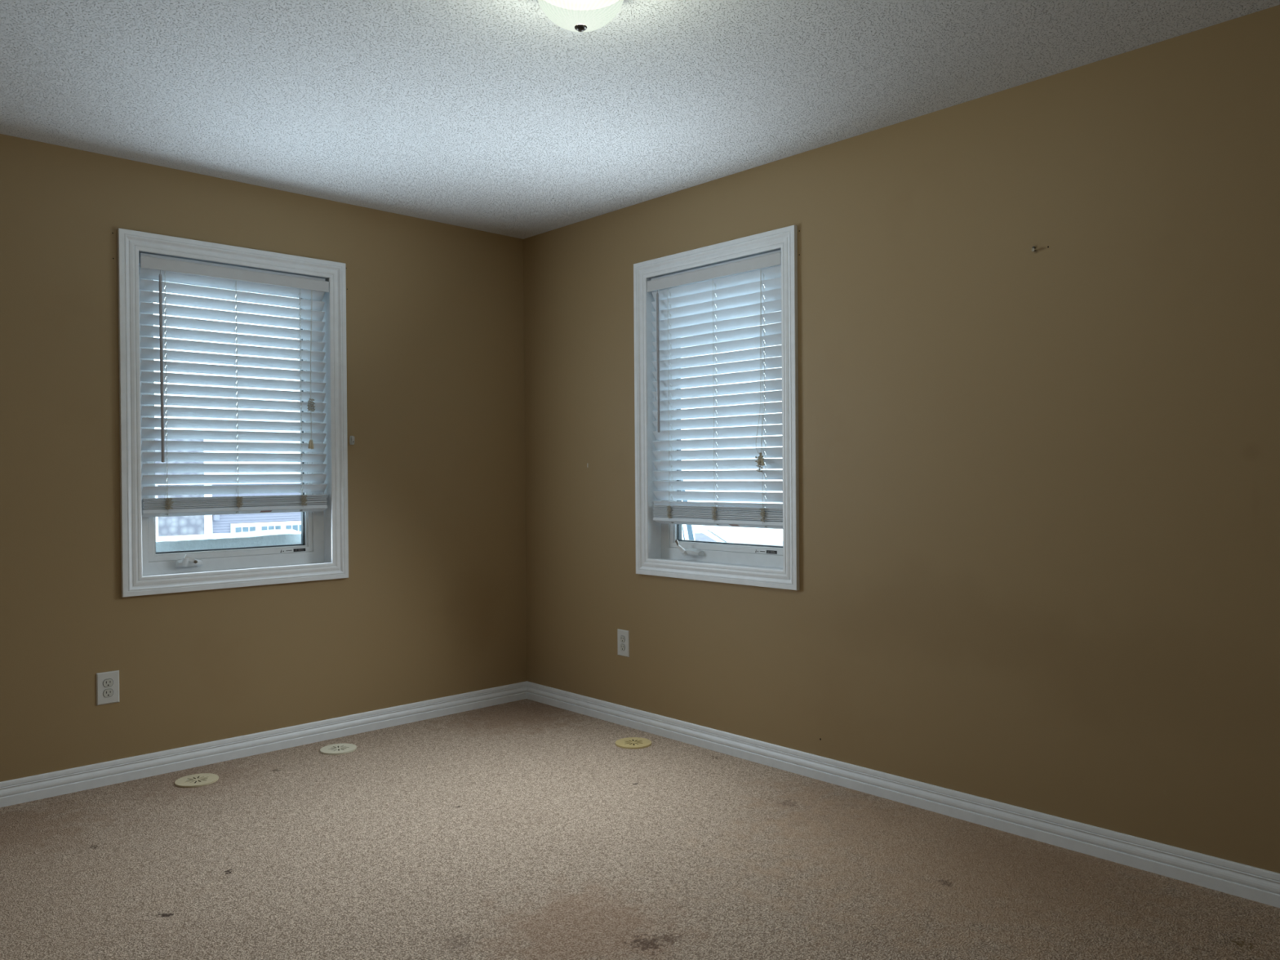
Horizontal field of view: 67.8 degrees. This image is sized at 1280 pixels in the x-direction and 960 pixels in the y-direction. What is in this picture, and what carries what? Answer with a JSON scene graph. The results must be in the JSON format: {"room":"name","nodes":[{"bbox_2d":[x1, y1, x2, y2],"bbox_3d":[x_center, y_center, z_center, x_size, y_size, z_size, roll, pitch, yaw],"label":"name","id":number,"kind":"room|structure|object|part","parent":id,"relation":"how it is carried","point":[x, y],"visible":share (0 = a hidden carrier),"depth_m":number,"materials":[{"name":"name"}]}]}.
{"room":"empty bedroom","nodes":[
{"label":"empty bedroom","id":0,"kind":"room"},
{"bbox_2d":[0,133,526,782],"bbox_3d":[-2.074,-0.040,3.794,3.870,2.440,0.161,-1,0,-43],"label":"wall","id":1,"kind":"structure","parent":0,"point":[431,604],"depth_m":4.07,"materials":[{"name":"beige paint"}]},
{"bbox_2d":[96,670,119,705],"bbox_3d":[-2.062,0.806,3.689,0.080,0.124,0.008,-1,0,-43],"label":"electrical outlet","id":2,"kind":"object","parent":1,"relation":"attached to","point":[107,682],"visible":1,"depth_m":3.69,"materials":[{"name":"white plastic"}]},
{"bbox_2d":[103,688,113,697],"bbox_3d":[-2.060,0.825,3.688,0.034,0.029,0.003,-1,0,-43],"label":"receptacle","id":3,"kind":"object","parent":2,"relation":"attached to","point":[107,692],"depth_m":3.69,"materials":[{"name":"white plastic"}]},
{"bbox_2d":[103,679,113,687],"bbox_3d":[-2.061,0.786,3.688,0.034,0.029,0.003,-1,0,-43],"label":"receptacle","id":4,"kind":"object","parent":2,"relation":"attached to","point":[107,682],"depth_m":3.69,"materials":[{"name":"white plastic"}]},
{"bbox_2d":[117,227,348,597],"bbox_3d":[-1.739,-0.266,4.092,0.941,1.438,0.168,-1,0,-43],"label":"window","id":5,"kind":"structure","parent":1,"relation":"in","point":[324,534],"depth_m":4.02,"materials":[{"name":"white paint"}]},
{"bbox_3d":[-1.858,0.328,3.934,0.053,0.040,0.013,-1,0,-35],"label":"crank arm","id":6,"kind":"part","parent":5,"relation":"part of","materials":[{"name":"white plastic"}]},
{"bbox_3d":[-1.770,-0.266,4.125,0.694,1.192,0.056,-1,0,-43],"label":"sash","id":7,"kind":"part","parent":5,"relation":"part of","materials":[{"name":"white plastic"}]},
{"bbox_3d":[-1.772,-0.266,4.127,0.800,1.298,0.070,-1,0,-43],"label":"frame","id":8,"kind":"part","parent":5,"relation":"part of","materials":[{"name":"white plastic"}]},
{"bbox_2d":[138,253,328,517],"bbox_3d":[-1.706,-0.380,4.059,0.782,1.053,0.079,-1,0,-43],"label":"window blind","id":9,"kind":"object","parent":5,"relation":"attached to","point":[154,267],"visible":0.99,"depth_m":4.03,"materials":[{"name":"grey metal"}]},
{"bbox_3d":[-1.925,-0.379,3.859,0.002,1.017,0.037,-1,0,-43],"label":"ladder cord","id":10,"kind":"part","parent":9,"relation":"part of","materials":[{"name":"white fabric"}]},
{"bbox_3d":[-1.924,-0.376,3.863,0.002,1.003,0.001,-1,0,-43],"label":"lift cord","id":11,"kind":"part","parent":9,"relation":"part of","materials":[{"name":"white fabric"}]},
{"bbox_3d":[-1.906,0.095,3.850,0.034,0.049,0.005,-1,0,-43],"label":"bunched cord","id":12,"kind":"part","parent":9,"relation":"part of","materials":[{"name":"beige fabric"}]},
{"bbox_3d":[-1.714,0.131,4.071,0.772,0.031,0.051,-1,0,-43],"label":"rail","id":13,"kind":"part","parent":9,"relation":"part of","materials":[{"name":"white plastic"}]},
{"bbox_3d":[-1.720,-0.382,4.053,0.002,1.017,0.037,-1,0,-43],"label":"ladder cord","id":14,"kind":"part","parent":9,"relation":"part of","materials":[{"name":"white fabric"}]},
{"bbox_3d":[-1.719,-0.379,4.057,0.002,1.003,0.001,-1,0,-43],"label":"lift cord","id":15,"kind":"part","parent":9,"relation":"part of","materials":[{"name":"white fabric"}]},
{"bbox_3d":[-1.701,0.094,4.044,0.033,0.047,0.005,-1,0,-43],"label":"bunched cord","id":16,"kind":"part","parent":9,"relation":"part of","materials":[{"name":"beige fabric"}]},
{"bbox_3d":[-1.516,-0.385,4.245,0.002,1.017,0.037,-1,0,-43],"label":"ladder cord","id":17,"kind":"part","parent":9,"relation":"part of","materials":[{"name":"white fabric"}]},
{"bbox_3d":[-1.515,-0.382,4.249,0.002,1.003,0.001,-1,0,-43],"label":"lift cord","id":18,"kind":"part","parent":9,"relation":"part of","materials":[{"name":"white fabric"}]},
{"bbox_3d":[-1.498,0.091,4.235,0.035,0.051,0.005,-1,0,-43],"label":"bunched cord","id":19,"kind":"part","parent":9,"relation":"part of","materials":[{"name":"beige fabric"}]},
{"bbox_3d":[-1.470,-0.515,4.250,0.014,0.685,0.003,-1,0,-43],"label":"pull cord","id":20,"kind":"part","parent":9,"relation":"part of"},
{"bbox_3d":[-1.467,-0.610,4.252,0.012,0.495,0.002,-1,0,-43],"label":"pull cord","id":21,"kind":"part","parent":9,"relation":"part of","materials":[{"name":"white fabric"}]},
{"bbox_2d":[0,681,526,807],"bbox_3d":[-1.962,1.135,3.779,3.750,0.089,0.014,-1,0,-43],"label":"baseboard","id":22,"kind":"structure","parent":1,"relation":"attached to","point":[28,788],"depth_m":4.02,"materials":[{"name":"white paint"}]},
{"bbox_2d":[349,435,354,444],"bbox_3d":[-1.323,-0.183,4.380,0.023,0.041,0.018,-1,0,-43],"label":"cleat","id":23,"kind":"object","parent":1,"relation":"attached to","point":[351,437],"visible":1,"depth_m":4.38,"materials":[{"name":"plastic"}]},
{"bbox_3d":[-1.995,0.476,4.352,1.300,0.080,0.535,-1,0,-43],"label":"ledge","id":24,"kind":"object","parent":1,"relation":"attached to","visible":0},
{"bbox_2d":[146,528,316,575],"bbox_3d":[-1.981,0.335,4.335,1.100,0.204,0.420,-1,0,-43],"label":"snow","id":25,"kind":"object","parent":24,"relation":"on","point":[284,536],"visible":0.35,"depth_m":4.21,"materials":[{"name":"white snow"}]},
{"bbox_2d":[0,698,1279,959],"bbox_3d":[-0.336,1.237,2.085,4.030,0.120,5.030,-1,0,-43],"label":"floor","id":26,"kind":"structure","parent":0,"point":[522,829],"depth_m":2.88,"materials":[{"name":"beige carpet"}]},
{"bbox_2d":[174,773,218,787],"bbox_3d":[-1.732,1.174,3.720,0.156,0.007,0.156,0,0,29],"label":"floor vent","id":27,"kind":"object","parent":26,"relation":"in","point":[194,780],"visible":1,"depth_m":3.71,"materials":[{"name":"beige plastic"}]},
{"bbox_2d":[320,743,356,755],"bbox_3d":[-1.310,1.168,4.133,0.152,0.007,0.152,0,0,-5],"label":"floor vent","id":28,"kind":"object","parent":26,"relation":"in","point":[335,748],"visible":1,"depth_m":4.12,"materials":[{"name":"white plastic"}]},
{"bbox_2d":[615,737,651,749],"bbox_3d":[-0.029,1.158,4.190,0.161,0.007,0.161,0,0,41],"label":"floor vent","id":29,"kind":"object","parent":26,"relation":"in","point":[631,743],"visible":1,"depth_m":4.18,"materials":[{"name":"beige plastic"}]},
{"bbox_2d":[0,0,1279,239],"bbox_3d":[-0.356,-1.323,2.069,4.030,0.120,5.030,-1,0,-43],"label":"ceiling","id":30,"kind":"structure","parent":0,"point":[497,117],"depth_m":3.02,"materials":[{"name":"white paint"}]},
{"bbox_2d":[537,0,623,32],"bbox_3d":[-0.148,-1.193,2.374,0.244,0.145,0.244,-1,0,-43],"label":"ceiling lamp","id":31,"kind":"object","parent":30,"relation":"attached to","point":[575,15],"visible":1,"depth_m":2.34,"materials":[{"name":"white glass"}]},
{"bbox_2d":[523,4,1279,873],"bbox_3d":[1.062,-0.062,3.404,0.161,2.440,5.030,-1,0,-43],"label":"wall","id":32,"kind":"structure","parent":0,"point":[1039,490],"depth_m":3.14,"materials":[{"name":"brown paint"}]},
{"bbox_2d":[617,628,629,657],"bbox_3d":[-0.081,0.772,4.506,0.008,0.124,0.080,-1,0,-43],"label":"electrical outlet","id":33,"kind":"object","parent":32,"relation":"attached to","point":[623,636],"visible":1,"depth_m":4.50,"materials":[{"name":"white plastic"}]},
{"bbox_2d":[619,644,625,650],"bbox_3d":[-0.082,0.791,4.505,0.003,0.029,0.034,-1,0,-43],"label":"receptacle","id":34,"kind":"object","parent":33,"relation":"attached to","point":[622,646],"depth_m":4.50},
{"bbox_2d":[619,635,625,642],"bbox_3d":[-0.083,0.752,4.505,0.003,0.029,0.034,-1,0,-43],"label":"receptacle","id":35,"kind":"object","parent":33,"relation":"attached to","point":[622,638],"depth_m":4.50,"materials":[{"name":"white plastic"}]},
{"bbox_2d":[633,225,799,590],"bbox_3d":[0.354,-0.284,4.133,0.168,1.436,0.928,-1,0,-43],"label":"window","id":36,"kind":"structure","parent":32,"relation":"in","point":[660,547],"depth_m":4.11,"materials":[{"name":"white paint"}]},
{"bbox_3d":[0.188,0.311,4.276,0.047,0.040,0.014,0,0,31],"label":"crank arm","id":37,"kind":"part","parent":36,"relation":"part of","materials":[{"name":"white plastic"}]},
{"bbox_2d":[647,249,782,528],"bbox_3d":[0.318,-0.361,4.099,0.084,1.123,0.769,-1,0,-43],"label":"window blind","id":38,"kind":"object","parent":36,"relation":"attached to","point":[690,310],"visible":0.98,"depth_m":4.08,"materials":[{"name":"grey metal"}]},
{"bbox_3d":[0.132,0.144,4.286,0.005,0.058,0.035,-1,0,-43],"label":"bunched cord","id":39,"kind":"part","parent":38,"relation":"part of","materials":[{"name":"beige fabric"}]},
{"bbox_3d":[0.138,-0.363,4.296,0.032,1.087,0.002,-1,0,-43],"label":"ladder cord","id":40,"kind":"part","parent":38,"relation":"part of","materials":[{"name":"white fabric"}]},
{"bbox_3d":[0.141,-0.360,4.295,0.001,1.073,0.002,-1,0,-43],"label":"lift cord","id":41,"kind":"part","parent":38,"relation":"part of","materials":[{"name":"white fabric"}]},
{"bbox_3d":[0.319,0.143,4.087,0.005,0.059,0.034,-1,0,-43],"label":"bunched cord","id":42,"kind":"part","parent":38,"relation":"part of","materials":[{"name":"beige fabric"}]},
{"bbox_3d":[0.325,-0.363,4.097,0.032,1.087,0.002,-1,0,-43],"label":"ladder cord","id":43,"kind":"part","parent":38,"relation":"part of","materials":[{"name":"white fabric"}]},
{"bbox_3d":[0.329,-0.360,4.096,0.001,1.073,0.002,-1,0,-43],"label":"lift cord","id":44,"kind":"part","parent":38,"relation":"part of","materials":[{"name":"white fabric"}]},
{"bbox_3d":[0.334,0.185,4.114,0.051,0.031,0.752,-1,0,-43],"label":"rail","id":45,"kind":"part","parent":38,"relation":"part of","materials":[{"name":"white plastic"}]},
{"bbox_3d":[0.483,-0.488,3.889,0.006,0.765,0.031,-1,0,-43],"label":"pull cord","id":46,"kind":"part","parent":38,"relation":"part of","materials":[{"name":"white fabric"}]},
{"bbox_3d":[0.501,0.143,3.894,0.005,0.060,0.035,-1,0,-43],"label":"bunched cord","id":47,"kind":"part","parent":38,"relation":"part of","materials":[{"name":"beige fabric"}]},
{"bbox_3d":[0.500,-0.326,3.874,0.021,0.430,0.003,0,0,38],"label":"pull cord","id":48,"kind":"part","parent":38,"relation":"part of","materials":[{"name":"white fabric"}]},
{"bbox_3d":[0.508,-0.363,3.903,0.032,1.087,0.002,-1,0,-43],"label":"ladder cord","id":49,"kind":"part","parent":38,"relation":"part of","materials":[{"name":"white fabric"}]},
{"bbox_3d":[0.512,-0.360,3.902,0.001,1.073,0.002,-1,0,-43],"label":"lift cord","id":50,"kind":"part","parent":38,"relation":"part of","materials":[{"name":"white fabric"}]},
{"bbox_3d":[0.389,-0.284,4.166,0.070,1.295,0.787,-1,0,-43],"label":"frame","id":51,"kind":"part","parent":36,"relation":"part of","materials":[{"name":"white plastic"}]},
{"bbox_3d":[0.387,-0.284,4.164,0.056,1.189,0.681,-1,0,-43],"label":"sash","id":52,"kind":"part","parent":36,"relation":"part of","materials":[{"name":"white plastic"}]},
{"bbox_2d":[526,680,1279,907],"bbox_3d":[1.021,1.114,3.337,0.014,0.089,4.750,-1,0,-43],"label":"baseboard","id":53,"kind":"structure","parent":32,"relation":"attached to","point":[1262,886],"depth_m":3.25,"materials":[{"name":"white paint"}]},
{"bbox_3d":[0.633,0.455,4.381,0.535,0.080,1.300,-1,0,-43],"label":"ledge","id":54,"kind":"object","parent":32,"relation":"attached to","visible":0},
{"bbox_2d":[678,541,782,568],"bbox_3d":[0.616,0.336,4.365,0.420,0.162,1.100,-1,0,-43],"label":"snow","id":55,"kind":"object","parent":54,"relation":"on","point":[771,543],"visible":0.09,"depth_m":4.17,"materials":[{"name":"white snow"}]},
{"label":"outside","id":56,"kind":"structure","parent":0,"visible":0},
{"bbox_2d":[681,500,782,542],"bbox_3d":[-7.020,4.085,26.502,220.000,0.001,220.000,-1,0,-43],"label":"snow ground","id":57,"kind":"structure","parent":56,"point":[729,534],"depth_m":66.81,"materials":[{"name":"white snow"}]},
{"bbox_2d":[154,416,301,536],"bbox_3d":[-21.429,0.402,47.932,11.500,7.200,10.050,-1,0,-43],"label":"house","id":58,"kind":"structure","parent":57,"relation":"on","point":[223,523],"depth_m":44.28,"materials":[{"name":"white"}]},
{"bbox_3d":[-18.665,2.364,44.239,0.265,0.320,0.035,-1,0,-43],"label":"door pane","id":59,"kind":"part","parent":58,"relation":"part of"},
{"bbox_3d":[-18.428,2.360,44.462,0.265,0.320,0.035,-1,0,-43],"label":"door pane","id":60,"kind":"part","parent":58,"relation":"part of","materials":[{"name":"blue glass"}]},
{"bbox_3d":[-18.191,2.357,44.686,0.265,0.320,0.035,-1,0,-43],"label":"door pane","id":61,"kind":"part","parent":58,"relation":"part of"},
{"bbox_3d":[-17.782,2.352,45.071,0.265,0.320,0.035,-1,0,-43],"label":"door pane","id":62,"kind":"part","parent":58,"relation":"part of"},
{"bbox_3d":[-17.541,2.998,45.390,3.820,1.980,0.120,-1,0,-43],"label":"garage door","id":63,"kind":"part","parent":58,"relation":"part of","materials":[{"name":"white"}]},
{"bbox_3d":[-17.546,2.348,45.294,0.265,0.320,0.035,-1,0,-43],"label":"door pane","id":64,"kind":"part","parent":58,"relation":"part of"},
{"bbox_3d":[-17.309,2.345,45.517,0.265,0.320,0.035,-1,0,-43],"label":"door pane","id":65,"kind":"part","parent":58,"relation":"part of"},
{"bbox_3d":[-16.933,2.340,45.871,0.265,0.320,0.035,-1,0,-43],"label":"door pane","id":66,"kind":"part","parent":58,"relation":"part of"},
{"bbox_3d":[-16.697,2.337,46.094,0.265,0.320,0.035,-1,0,-43],"label":"door pane","id":67,"kind":"part","parent":58,"relation":"part of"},
{"bbox_2d":[681,480,693,540],"bbox_3d":[2.716,1.285,57.831,1.158,5.107,0.315,0,0,5],"label":"trunk","id":68,"kind":"object","parent":57,"relation":"on","point":[689,527],"visible":0.13,"depth_m":57.68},
{"bbox_2d":[706,528,726,542],"bbox_3d":[5.112,3.726,64.055,0.062,0.060,13.719,0,0,-1],"label":"kerb","id":69,"kind":"object","parent":57,"relation":"on","point":[707,529],"visible":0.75,"depth_m":63.50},
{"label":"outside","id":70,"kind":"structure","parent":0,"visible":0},
{"bbox_2d":[694,533,716,542],"bbox_3d":[3.971,3.750,61.721,1.129,0.060,9.372,0,0,-2],"label":"driveway","id":71,"kind":"structure","parent":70,"point":[699,536],"depth_m":61.49,"materials":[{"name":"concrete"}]}
]}

